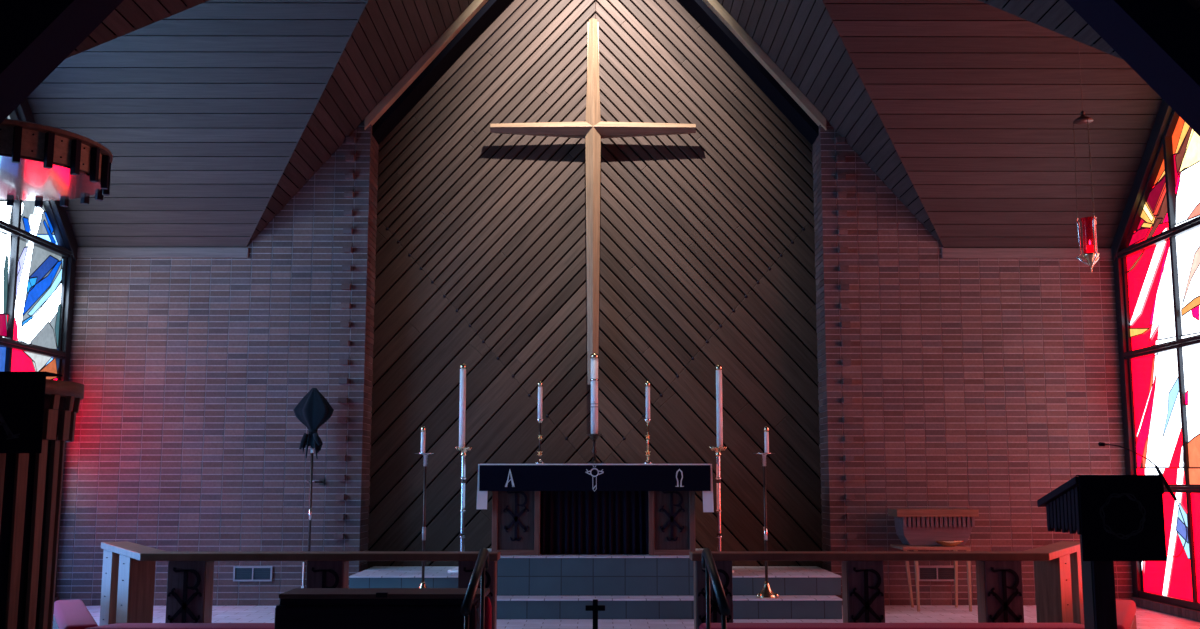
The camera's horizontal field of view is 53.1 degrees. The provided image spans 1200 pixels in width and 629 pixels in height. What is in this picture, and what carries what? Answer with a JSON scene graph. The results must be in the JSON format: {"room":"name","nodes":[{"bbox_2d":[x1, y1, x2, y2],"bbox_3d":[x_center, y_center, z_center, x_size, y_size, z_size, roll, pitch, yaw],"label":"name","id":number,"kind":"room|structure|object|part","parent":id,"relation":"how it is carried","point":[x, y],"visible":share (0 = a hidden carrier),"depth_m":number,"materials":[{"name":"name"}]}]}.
{"room":"house of worship","nodes":[
{"label":"house of worship","id":0,"kind":"room"},
{"bbox_2d":[27,0,367,246],"bbox_3d":[-3.573,-2.172,9.821,3.954,2.338,5.183,0,-8,0],"label":"ceiling","id":1,"kind":"structure","parent":0,"point":[200,111],"depth_m":11.13,"materials":[{"name":"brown wood"}]},
{"bbox_2d":[0,118,112,206],"bbox_3d":[-3.959,-1.419,7.950,1.390,1.135,1.390,0,-8,0],"label":"sounding board","id":2,"kind":"object","parent":1,"relation":"hanging from","point":[39,163],"visible":0.99,"depth_m":7.73,"materials":[{"name":"brown wood"}]},
{"bbox_2d":[55,121,378,605],"bbox_3d":[-3.936,0.425,12.303,3.149,4.950,0.675,0,-8,0],"label":"wall","id":3,"kind":"structure","parent":0,"point":[193,372],"depth_m":11.99,"materials":[{"name":"brick"}]},
{"bbox_2d":[77,247,248,257],"bbox_3d":[-4.486,-0.626,12.167,1.847,0.105,0.045,0,-8,0],"label":"trim","id":4,"kind":"structure","parent":3,"relation":"attached to","point":[82,252],"depth_m":12.15,"materials":[{"name":"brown wood"}]},
{"bbox_2d":[233,566,272,580],"bbox_3d":[-3.393,2.535,11.732,0.378,0.144,0.020,0,-8,0],"label":"air vent","id":5,"kind":"object","parent":3,"relation":"in","point":[240,573],"visible":1,"depth_m":11.73,"materials":[{"name":"metal"}]},
{"bbox_2d":[301,562,303,587],"bbox_3d":[-2.904,2.549,11.734,0.024,0.252,0.016,0,-8,0],"label":"cord","id":6,"kind":"object","parent":3,"relation":"attached to","point":[302,586],"visible":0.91,"depth_m":11.72,"materials":[{"name":"white plastic"}]},
{"bbox_2d":[306,479,324,484],"bbox_3d":[-2.780,1.634,11.708,0.094,0.060,0.322,-1,-8,4],"label":"bracket","id":7,"kind":"object","parent":3,"relation":"attached to","point":[321,481],"visible":1,"depth_m":11.84,"materials":[{"name":"brown metal"}]},
{"bbox_3d":[-2.747,1.654,11.854,0.050,0.060,0.019,0,-8,0],"label":"wall plate","id":8,"kind":"part","parent":7,"relation":"part of","materials":[{"name":"brown metal"}]},
{"bbox_2d":[364,0,511,143],"bbox_3d":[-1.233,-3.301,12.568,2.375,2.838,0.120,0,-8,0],"label":"trim","id":9,"kind":"structure","parent":3,"relation":"attached to","point":[475,6],"depth_m":12.43,"materials":[{"name":"brown wood"}]},
{"bbox_2d":[367,0,822,568],"bbox_3d":[-0.047,-0.964,12.768,5.230,7.827,0.120,0,-8,0],"label":"wall","id":10,"kind":"structure","parent":0,"point":[707,235],"depth_m":12.64,"materials":[{"name":"brown wood"}]},
{"bbox_2d":[490,18,695,384],"bbox_3d":[-0.073,-1.214,12.631,2.171,3.911,0.229,0,-8,0],"label":"wall cross","id":11,"kind":"object","parent":10,"relation":"attached to","point":[593,129],"visible":0.92,"depth_m":12.64,"materials":[{"name":"brown wood"}]},
{"bbox_2d":[487,549,702,595],"bbox_3d":[-0.045,2.474,11.582,2.252,0.348,1.278,0,-8,0],"label":"step","id":12,"kind":"structure","parent":0,"point":[542,574],"depth_m":10.96,"materials":[{"name":"tile"}]},
{"bbox_2d":[492,491,695,554],"bbox_3d":[-0.058,1.869,11.508,2.082,0.831,0.770,0,-8,0],"label":"altar","id":13,"kind":"object","parent":12,"relation":"on","point":[523,522],"visible":0.73,"depth_m":11.26,"materials":[{"name":"brown wood"}]},
{"bbox_3d":[-0.784,1.852,11.240,0.448,0.793,0.060,0,-8,0],"label":"panel frame","id":14,"kind":"part","parent":13,"relation":"part of","materials":[{"name":"brown wood"}]},
{"bbox_3d":[-0.784,1.852,11.245,0.348,0.697,0.030,0,-8,0],"label":"panel","id":15,"kind":"part","parent":13,"relation":"part of","materials":[{"name":"brown wood"}]},
{"bbox_2d":[540,491,648,553],"bbox_3d":[-0.055,1.862,11.315,1.059,0.783,0.054,0,-8,0],"label":"curtain","id":16,"kind":"object","parent":13,"relation":"hanging from","point":[571,522],"depth_m":11.30,"materials":[{"name":"black fabric"}]},
{"bbox_2d":[476,464,713,511],"bbox_3d":[-0.046,1.665,11.529,2.197,0.444,0.823,0,-8,0],"label":"linens","id":17,"kind":"object","parent":13,"relation":"on","point":[708,506],"visible":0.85,"depth_m":11.12,"materials":[{"name":"fabric"}]},
{"bbox_2d":[479,463,710,491],"bbox_3d":[-0.047,1.562,11.497,2.143,0.258,0.754,0,-8,0],"label":"altar cloth","id":18,"kind":"object","parent":17,"relation":"on","point":[594,477],"visible":1,"depth_m":11.13,"materials":[{"name":"black fabric"}]},
{"bbox_2d":[535,419,544,463],"bbox_3d":[-0.577,1.222,11.549,0.090,0.432,0.090,0,-8,0],"label":"candlestick","id":19,"kind":"object","parent":18,"relation":"on","point":[539,461],"visible":0.98,"depth_m":11.53,"materials":[{"name":"metal"}]},
{"bbox_3d":[-0.577,1.214,11.550,0.022,0.357,0.022,0,-8,0],"label":"stem","id":20,"kind":"part","parent":19,"relation":"part of","materials":[{"name":"brown metal"}]},
{"bbox_2d":[538,380,542,418],"bbox_3d":[-0.580,0.822,11.604,0.049,0.374,0.049,0,-8,0],"label":"candle","id":21,"kind":"object","parent":19,"relation":"on","point":[540,384],"visible":1,"depth_m":11.58,"materials":[{"name":"wax"}]},
{"bbox_2d":[587,434,601,463],"bbox_3d":[-0.054,1.300,11.591,0.150,0.289,0.150,0,-8,0],"label":"candle stand","id":22,"kind":"object","parent":18,"relation":"on","point":[594,437],"visible":0.95,"depth_m":11.57,"materials":[{"name":"brown metal"}]},
{"bbox_2d":[590,352,598,433],"bbox_3d":[-0.054,0.762,11.664,0.086,0.794,0.086,0,-8,0],"label":"candle","id":23,"kind":"object","parent":22,"relation":"on","point":[594,357],"visible":1,"depth_m":11.64,"materials":[{"name":"wax"}]},
{"bbox_3d":[-0.054,1.300,11.591,0.052,0.169,0.052,0,-8,0],"label":"stem","id":24,"kind":"part","parent":22,"relation":"part of","materials":[{"name":"brown metal"}]},
{"bbox_2d":[587,434,601,440],"bbox_3d":[-0.054,1.188,11.606,0.150,0.065,0.150,0,-8,0],"label":"cup","id":25,"kind":"object","parent":22,"relation":"on","point":[594,437],"depth_m":11.57,"materials":[{"name":"brown metal"}]},
{"bbox_2d":[643,419,652,463],"bbox_3d":[0.460,1.222,11.553,0.090,0.432,0.090,0,-8,0],"label":"candlestick","id":26,"kind":"object","parent":18,"relation":"on","point":[647,461],"visible":0.96,"depth_m":11.54,"materials":[{"name":"metal"}]},
{"bbox_2d":[645,380,649,418],"bbox_3d":[0.463,0.822,11.607,0.049,0.374,0.049,0,-8,0],"label":"candle","id":27,"kind":"object","parent":26,"relation":"on","point":[647,384],"visible":1,"depth_m":11.59,"materials":[{"name":"wax"}]},
{"bbox_3d":[0.460,1.215,11.554,0.022,0.357,0.022,0,-8,0],"label":"stem","id":28,"kind":"part","parent":26,"relation":"part of","materials":[{"name":"gold metal"}]},
{"bbox_3d":[0.673,1.852,11.245,0.434,0.793,0.060,0,-8,0],"label":"panel frame","id":29,"kind":"part","parent":13,"relation":"part of","materials":[{"name":"brown wood"}]},
{"bbox_3d":[0.673,1.853,11.250,0.334,0.697,0.030,0,-8,0],"label":"panel","id":30,"kind":"part","parent":13,"relation":"part of","materials":[{"name":"brown wood"}]},
{"bbox_2d":[349,566,841,594],"bbox_3d":[-0.045,2.563,11.578,4.517,0.172,1.262,0,-8,0],"label":"platform","id":31,"kind":"structure","parent":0,"point":[746,580],"depth_m":10.97,"materials":[{"name":"stone"}]},
{"bbox_2d":[448,446,471,572],"bbox_3d":[-1.319,1.867,11.528,0.270,1.193,0.270,0,-8,0],"label":"stand","id":32,"kind":"object","parent":31,"relation":"on","point":[463,450],"visible":0.88,"depth_m":11.53,"materials":[{"name":"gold metal"}]},
{"bbox_2d":[459,363,466,446],"bbox_3d":[-1.336,0.875,11.664,0.067,0.818,0.067,0,-8,0],"label":"candle","id":33,"kind":"object","parent":32,"relation":"on","point":[462,403],"visible":1,"depth_m":11.64,"materials":[{"name":"wax"}]},
{"bbox_3d":[-1.319,1.323,11.603,0.156,0.096,0.156,3,-8,-22],"label":"drip crown","id":34,"kind":"part","parent":32,"relation":"part of","materials":[{"name":"gold metal"}]},
{"bbox_2d":[710,446,733,572],"bbox_3d":[1.144,1.868,11.538,0.270,1.193,0.270,0,-8,0],"label":"stand","id":35,"kind":"object","parent":31,"relation":"on","point":[718,450],"visible":0.85,"depth_m":11.54,"materials":[{"name":"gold metal"}]},
{"bbox_3d":[1.144,1.325,11.612,0.156,0.096,0.156,3,-8,-22],"label":"drip crown","id":36,"kind":"part","parent":35,"relation":"part of","materials":[{"name":"gold metal"}]},
{"bbox_2d":[715,364,722,446],"bbox_3d":[1.161,0.881,11.673,0.067,0.808,0.067,0,-8,0],"label":"candle","id":37,"kind":"object","parent":35,"relation":"on","point":[719,414],"visible":1,"depth_m":11.65,"materials":[{"name":"wax"}]},
{"bbox_2d":[0,0,1199,247],"bbox_3d":[-0.018,-3.470,5.268,8.008,4.573,15.500,0,-8,0],"label":"ceiling","id":38,"kind":"structure","parent":0,"point":[389,37],"depth_m":11.58,"materials":[{"name":"brown wood"}]},
{"bbox_2d":[0,0,123,123],"bbox_3d":[-2.075,-3.791,7.096,4.100,6.907,0.350,0,-8,0],"label":"ceiling beam","id":39,"kind":"structure","parent":38,"relation":"attached to","point":[36,36],"depth_m":6.69,"materials":[{"name":"brown wood"}]},
{"bbox_2d":[1065,0,1199,135],"bbox_3d":[2.025,-3.788,7.111,4.100,6.907,0.350,0,-8,0],"label":"ceiling beam","id":40,"kind":"structure","parent":38,"relation":"attached to","point":[1159,40],"depth_m":6.69,"materials":[{"name":"brown wood"}]},
{"bbox_2d":[86,605,1199,628],"bbox_3d":[-0.037,2.645,9.530,11.128,0.200,5.600,0,-8,0],"label":"floor","id":41,"kind":"structure","parent":0,"point":[1145,618],"depth_m":10.57,"materials":[{"name":"carpet"}]},
{"bbox_2d":[0,379,83,628],"bbox_3d":[-3.959,1.347,7.572,1.200,1.838,1.200,0,-8,0],"label":"pulpit","id":42,"kind":"object","parent":41,"relation":"on","point":[30,483],"visible":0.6,"depth_m":7.44,"materials":[{"name":"brown wood"}]},
{"bbox_2d":[0,371,61,452],"bbox_3d":[-3.558,0.588,7.158,0.575,0.480,0.230,0,-8,0],"label":"cloth","id":43,"kind":"object","parent":42,"relation":"hanging from","point":[22,393],"visible":1,"depth_m":7.05,"materials":[{"name":"black fabric"}]},
{"bbox_2d":[53,599,97,628],"bbox_3d":[-3.845,2.302,8.763,0.220,0.269,1.870,4,-9,-26],"label":"kneeler","id":44,"kind":"object","parent":41,"relation":"on","point":[68,614],"visible":0.87,"depth_m":8.62,"materials":[{"name":"fabric"}]},
{"bbox_2d":[85,623,274,628],"bbox_3d":[-2.056,2.194,7.949,2.650,0.264,0.320,0,-8,0],"label":"kneeler","id":45,"kind":"object","parent":41,"relation":"on","point":[116,625],"visible":0.48,"depth_m":7.90,"materials":[{"name":"fabric"}]},
{"bbox_2d":[99,541,499,628],"bbox_3d":[-2.570,2.066,8.676,3.706,0.713,1.205,-3,-8,23],"label":"rail","id":46,"kind":"object","parent":41,"relation":"on","point":[128,570],"visible":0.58,"depth_m":8.35,"materials":[{"name":"brown wood"}]},
{"bbox_3d":[-3.868,2.222,9.619,0.180,0.660,0.443,5,-9,-30],"label":"wing panel","id":47,"kind":"part","parent":46,"relation":"part of","materials":[{"name":"brown wood"}]},
{"bbox_3d":[-3.466,2.130,8.946,0.180,0.660,0.461,5,-9,-30],"label":"wing panel","id":48,"kind":"part","parent":46,"relation":"part of","materials":[{"name":"brown wood"}]},
{"bbox_3d":[-2.878,2.056,8.406,0.257,0.660,0.195,0,-8,0],"label":"rail panel","id":49,"kind":"part","parent":46,"relation":"part of","materials":[{"name":"brown wood"}]},
{"bbox_3d":[-2.570,1.739,8.720,3.707,0.053,1.205,-3,-8,23],"label":"rail","id":50,"kind":"part","parent":46,"relation":"part of","materials":[{"name":"brown wood"}]},
{"bbox_3d":[-1.917,2.057,8.409,0.250,0.660,0.195,0,-8,0],"label":"rail panel","id":51,"kind":"part","parent":46,"relation":"part of","materials":[{"name":"brown wood"}]},
{"bbox_3d":[-0.862,2.057,8.413,0.250,0.660,0.195,0,-8,0],"label":"rail panel","id":52,"kind":"part","parent":46,"relation":"part of","materials":[{"name":"brown wood"}]},
{"bbox_2d":[293,388,333,550],"bbox_3d":[-2.791,1.760,11.578,0.396,2.105,0.186,0,-8,0],"label":"processional cross","id":53,"kind":"object","parent":41,"relation":"on","point":[313,410],"visible":0.99,"depth_m":11.62,"materials":[{"name":"brown metal"}]},
{"bbox_2d":[274,588,489,628],"bbox_3d":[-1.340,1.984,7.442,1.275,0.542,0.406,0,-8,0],"label":"piano","id":54,"kind":"object","parent":41,"relation":"on","point":[298,608],"visible":0.89,"depth_m":7.28,"materials":[{"name":"black wood"}]},
{"bbox_2d":[484,597,491,628],"bbox_3d":[-0.677,1.991,7.366,0.110,0.507,0.107,0,-8,0],"label":"bolster","id":55,"kind":"object","parent":41,"relation":"on","point":[488,607],"visible":0.83,"depth_m":7.36,"materials":[{"name":"fabric"}]},
{"bbox_2d":[689,541,1083,628],"bbox_3d":[2.499,2.069,8.694,3.713,0.713,1.206,3,-9,-24],"label":"rail","id":56,"kind":"object","parent":41,"relation":"on","point":[1057,566],"visible":0.91,"depth_m":8.36,"materials":[{"name":"brown wood"}]},
{"bbox_3d":[0.797,2.058,8.419,0.250,0.660,0.195,0,-8,0],"label":"rail panel","id":57,"kind":"part","parent":56,"relation":"part of","materials":[{"name":"brown wood"}]},
{"bbox_3d":[1.852,2.058,8.423,0.250,0.660,0.195,0,-8,0],"label":"rail panel","id":58,"kind":"part","parent":56,"relation":"part of","materials":[{"name":"brown wood"}]},
{"bbox_3d":[2.499,1.742,8.739,3.713,0.053,1.206,3,-9,-24],"label":"rail","id":59,"kind":"part","parent":56,"relation":"part of","materials":[{"name":"brown wood"}]},
{"bbox_3d":[2.813,2.059,8.427,0.257,0.660,0.195,0,-8,0],"label":"rail panel","id":60,"kind":"part","parent":56,"relation":"part of","materials":[{"name":"brown wood"}]},
{"bbox_3d":[3.397,2.134,8.972,0.180,0.660,0.461,-4,-9,30],"label":"wing panel","id":61,"kind":"part","parent":56,"relation":"part of","materials":[{"name":"brown wood"}]},
{"bbox_3d":[3.793,2.226,9.648,0.180,0.660,0.443,-4,-9,30],"label":"wing panel","id":62,"kind":"part","parent":56,"relation":"part of","materials":[{"name":"brown wood"}]},
{"bbox_2d":[699,623,1084,628],"bbox_3d":[1.994,2.196,7.964,2.650,0.264,0.320,0,-8,0],"label":"kneeler","id":63,"kind":"object","parent":41,"relation":"on","point":[703,625],"visible":0.82,"depth_m":7.95,"materials":[{"name":"fabric"}]},
{"bbox_2d":[890,544,971,611],"bbox_3d":[3.152,2.504,11.438,0.638,0.593,0.480,0,-8,0],"label":"table","id":64,"kind":"object","parent":41,"relation":"on","point":[904,547],"visible":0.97,"depth_m":11.24,"materials":[{"name":"brown wood"}]},
{"bbox_3d":[2.977,2.537,11.574,0.079,0.564,0.032,0,-8,0],"label":"leg","id":65,"kind":"part","parent":64,"relation":"part of","materials":[{"name":"brown wood"}]},
{"bbox_3d":[2.965,2.490,11.228,0.034,0.564,0.032,0,-8,0],"label":"leg","id":66,"kind":"part","parent":64,"relation":"part of","materials":[{"name":"brown wood"}]},
{"bbox_2d":[888,509,978,545],"bbox_3d":[3.209,2.046,11.562,0.779,0.340,0.360,0,-8,0],"label":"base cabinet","id":67,"kind":"object","parent":64,"relation":"on","point":[914,527],"visible":1,"depth_m":11.42,"materials":[{"name":"brown wood"}]},
{"bbox_2d":[888,509,978,516],"bbox_3d":[3.209,1.913,11.580,0.779,0.070,0.360,0,-8,0],"label":"rail","id":68,"kind":"object","parent":67,"relation":"attached to","point":[891,512],"depth_m":11.40,"materials":[{"name":"brown wood"}]},
{"bbox_2d":[935,540,962,546],"bbox_3d":[3.295,2.159,11.314,0.276,0.053,0.152,0,-8,0],"label":"bowl","id":69,"kind":"object","parent":64,"relation":"on","point":[948,543],"visible":1,"depth_m":11.28,"materials":[{"name":"brown wood"}]},
{"bbox_3d":[3.437,2.537,11.576,0.040,0.564,0.032,0,-8,0],"label":"leg","id":70,"kind":"part","parent":64,"relation":"part of","materials":[{"name":"brown wood"}]},
{"bbox_3d":[3.456,2.490,11.229,0.032,0.564,0.032,0,-8,0],"label":"leg","id":71,"kind":"part","parent":64,"relation":"part of","materials":[{"name":"brown wood"}]},
{"bbox_2d":[1037,476,1163,628],"bbox_3d":[3.126,1.634,7.464,0.535,1.242,0.650,0,-8,0],"label":"lectern","id":72,"kind":"object","parent":41,"relation":"on","point":[1062,504],"visible":0.48,"depth_m":7.37,"materials":[{"name":"wood"}]},
{"bbox_3d":[3.093,1.734,7.435,0.128,0.976,0.180,0,-8,0],"label":"post","id":73,"kind":"part","parent":72,"relation":"part of","materials":[{"name":"brown wood"}]},
{"bbox_2d":[1076,475,1166,560],"bbox_3d":[3.128,1.220,7.202,0.500,0.510,0.054,0,-8,0],"label":"cloth","id":74,"kind":"object","parent":72,"relation":"hanging from","point":[1122,516],"visible":1,"depth_m":7.18,"materials":[{"name":"black fabric"}]},
{"bbox_2d":[1098,442,1186,556],"bbox_3d":[3.301,1.129,7.316,0.564,0.694,0.060,2,-8,-12],"label":"microphone","id":75,"kind":"object","parent":72,"relation":"attached to","point":[1166,484],"visible":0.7,"depth_m":7.34,"materials":[{"name":"black metal"}]},
{"bbox_2d":[1116,599,1136,628],"bbox_3d":[3.777,2.306,8.791,0.220,0.269,1.870,-4,-9,26],"label":"kneeler","id":76,"kind":"object","parent":41,"relation":"on","point":[1125,609],"visible":0.47,"depth_m":8.87,"materials":[{"name":"fabric"}]},
{"bbox_2d":[497,595,841,618],"bbox_3d":[-0.044,2.710,11.382,4.384,0.171,1.612,0,-8,0],"label":"step","id":77,"kind":"structure","parent":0,"point":[744,606],"depth_m":10.60,"materials":[{"name":"stone"}]},
{"bbox_2d":[414,453,435,587],"bbox_3d":[-1.592,1.902,10.866,0.203,1.288,0.208,0,-8,0],"label":"candlestick","id":78,"kind":"object","parent":77,"relation":"on","point":[425,455],"visible":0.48,"depth_m":10.86,"materials":[{"name":"gold metal"}]},
{"bbox_2d":[421,425,425,452],"bbox_3d":[-1.616,1.137,10.961,0.045,0.252,0.045,0,-8,0],"label":"candle","id":79,"kind":"object","parent":78,"relation":"on","point":[423,429],"visible":1,"depth_m":10.94,"materials":[{"name":"wax"}]},
{"bbox_3d":[-1.592,1.886,10.859,0.026,1.058,0.026,0,-8,0],"label":"stem","id":80,"kind":"part","parent":78,"relation":"part of","materials":[{"name":"brown metal"}]},
{"bbox_2d":[753,453,778,597],"bbox_3d":[1.499,1.904,10.877,0.203,1.288,0.208,0,-8,0],"label":"candlestick","id":81,"kind":"object","parent":77,"relation":"on","point":[766,591],"visible":1,"depth_m":10.84,"materials":[{"name":"gold metal"}]},
{"bbox_3d":[1.499,1.887,10.870,0.026,1.058,0.026,0,-8,0],"label":"stem","id":82,"kind":"part","parent":81,"relation":"part of","materials":[{"name":"brown metal"}]},
{"bbox_2d":[764,425,768,452],"bbox_3d":[1.523,1.139,10.973,0.045,0.252,0.045,0,-8,0],"label":"candle","id":83,"kind":"object","parent":81,"relation":"on","point":[766,429],"visible":1,"depth_m":10.96,"materials":[{"name":"wax"}]},
{"bbox_2d":[812,121,1135,605],"bbox_3d":[3.843,0.429,12.333,3.149,4.950,0.675,0,-8,0],"label":"wall","id":84,"kind":"structure","parent":0,"point":[987,386],"depth_m":12.03,"materials":[{"name":"brick"}]},
{"bbox_2d":[679,0,826,144],"bbox_3d":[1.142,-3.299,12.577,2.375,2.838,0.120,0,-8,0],"label":"trim","id":85,"kind":"structure","parent":84,"relation":"attached to","point":[715,6],"depth_m":12.44,"materials":[{"name":"brown wood"}]},
{"bbox_2d":[918,566,953,580],"bbox_3d":[3.303,2.538,11.757,0.378,0.144,0.020,0,-8,0],"label":"air vent","id":86,"kind":"object","parent":84,"relation":"in","point":[926,573],"visible":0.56,"depth_m":11.76,"materials":[{"name":"metal"}]},
{"bbox_2d":[941,248,1111,258],"bbox_3d":[4.395,-0.621,12.201,1.847,0.105,0.045,0,-8,0],"label":"trim","id":87,"kind":"structure","parent":84,"relation":"attached to","point":[947,253],"depth_m":12.18,"materials":[{"name":"brown wood"}]},
{"bbox_2d":[822,0,1161,247],"bbox_3d":[3.501,-2.169,9.848,3.954,2.338,5.183,0,-8,0],"label":"ceiling","id":88,"kind":"structure","parent":0,"point":[978,102],"depth_m":11.21,"materials":[{"name":"brown wood"}]},
{"bbox_2d":[1073,42,1098,271],"bbox_3d":[3.946,-1.806,9.808,0.188,2.966,0.193,5,-9,-33],"label":"sanctuary lamp","id":89,"kind":"object","parent":88,"relation":"hanging from","point":[1090,254],"visible":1,"depth_m":9.62,"materials":[{"name":"brown metal"}]},
{"bbox_3d":[3.863,-1.168,9.746,0.018,0.803,0.012,-8,-11,44],"label":"chain","id":90,"kind":"part","parent":89,"relation":"part of","materials":[{"name":"brown metal"}]},
{"bbox_3d":[3.932,-2.462,9.889,0.005,1.643,0.006,0,-8,0],"label":"ceiling chain","id":91,"kind":"part","parent":89,"relation":"part of","materials":[{"name":"brown metal"}]},
{"bbox_3d":[3.932,-0.630,9.639,0.128,0.290,0.128,0,-8,0],"label":"red glass","id":92,"kind":"part","parent":89,"relation":"part of","materials":[{"name":"red glass"}]},
{"bbox_3d":[3.938,-1.183,9.637,0.016,0.803,0.015,-8,-11,44],"label":"chain","id":93,"kind":"part","parent":89,"relation":"part of","materials":[{"name":"brown metal"}]},
{"bbox_3d":[3.996,-1.166,9.757,0.019,0.803,0.011,7,-11,-43],"label":"chain","id":94,"kind":"part","parent":89,"relation":"part of","materials":[{"name":"brown metal"}]},
{"bbox_2d":[1130,459,1199,621],"bbox_3d":[5.388,0.592,9.427,0.380,4.040,5.400,0,-8,0],"label":"wall","id":95,"kind":"structure","parent":0,"point":[1180,611],"depth_m":11.00,"materials":[{"name":"brick"}]},
{"bbox_2d":[1111,99,1199,609],"bbox_3d":[5.288,-0.420,9.616,0.160,5.729,5.204,0,-8,0],"label":"window","id":96,"kind":"structure","parent":95,"relation":"in","point":[1155,247],"depth_m":11.16,"materials":[{"name":"glass"}]},
{"bbox_3d":[-5.460,0.586,9.386,0.380,4.040,5.400,0,-8,0],"label":"wall","id":97,"kind":"structure","parent":0,"visible":0},
{"bbox_2d":[0,98,77,595],"bbox_3d":[-5.360,-0.429,9.576,0.160,5.723,5.204,0,-8,0],"label":"window","id":98,"kind":"structure","parent":97,"relation":"in","point":[37,273],"depth_m":11.43,"materials":[{"name":"glass"}]},
{"bbox_3d":[-5.396,-0.320,9.717,0.088,5.545,4.582,0,-8,0],"label":"stained glass","id":99,"kind":"part","parent":98,"relation":"part of","materials":[{"name":"multicoloured glass"}]},
{"bbox_3d":[-0.008,1.920,1.756,8.400,0.530,10.000,0,-8,0],"label":"floor","id":100,"kind":"structure","parent":0,"visible":0},
{"bbox_2d":[460,548,488,628],"bbox_3d":[-0.632,1.893,6.048,0.070,1.366,1.013,0,-8,0],"label":"handrail","id":101,"kind":"object","parent":100,"relation":"on","point":[482,563],"visible":1,"depth_m":6.18,"materials":[{"name":"metal"}]},
{"bbox_3d":[-0.630,1.946,5.599,0.070,1.139,0.068,0,-8,0],"label":"post","id":102,"kind":"part","parent":101,"relation":"part of","materials":[{"name":"metal"}]},
{"bbox_3d":[-0.633,1.790,6.437,0.070,0.993,0.068,0,-8,0],"label":"post","id":103,"kind":"part","parent":101,"relation":"part of","materials":[{"name":"metal"}]},
{"bbox_2d":[701,548,729,628],"bbox_3d":[0.584,1.893,6.053,0.070,1.366,1.013,0,-8,0],"label":"handrail","id":104,"kind":"object","parent":100,"relation":"on","point":[708,564],"visible":1,"depth_m":6.15,"materials":[{"name":"metal"}]},
{"bbox_3d":[0.583,1.791,6.441,0.070,0.993,0.068,0,-8,0],"label":"post","id":105,"kind":"part","parent":104,"relation":"part of","materials":[{"name":"metal"}]},
{"bbox_3d":[0.586,1.946,5.604,0.070,1.139,0.068,0,-8,0],"label":"post","id":106,"kind":"part","parent":104,"relation":"part of","materials":[{"name":"metal"}]},
{"bbox_3d":[-0.021,1.982,5.381,0.480,1.008,0.360,0,-8,0],"label":"side table","id":107,"kind":"object","parent":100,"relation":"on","visible":0},
{"bbox_2d":[585,599,604,628],"bbox_3d":[-0.021,1.391,5.462,0.100,0.183,0.070,0,-8,0],"label":"cross","id":108,"kind":"object","parent":107,"relation":"on","point":[595,607],"visible":1,"depth_m":5.46,"materials":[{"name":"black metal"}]}
]}

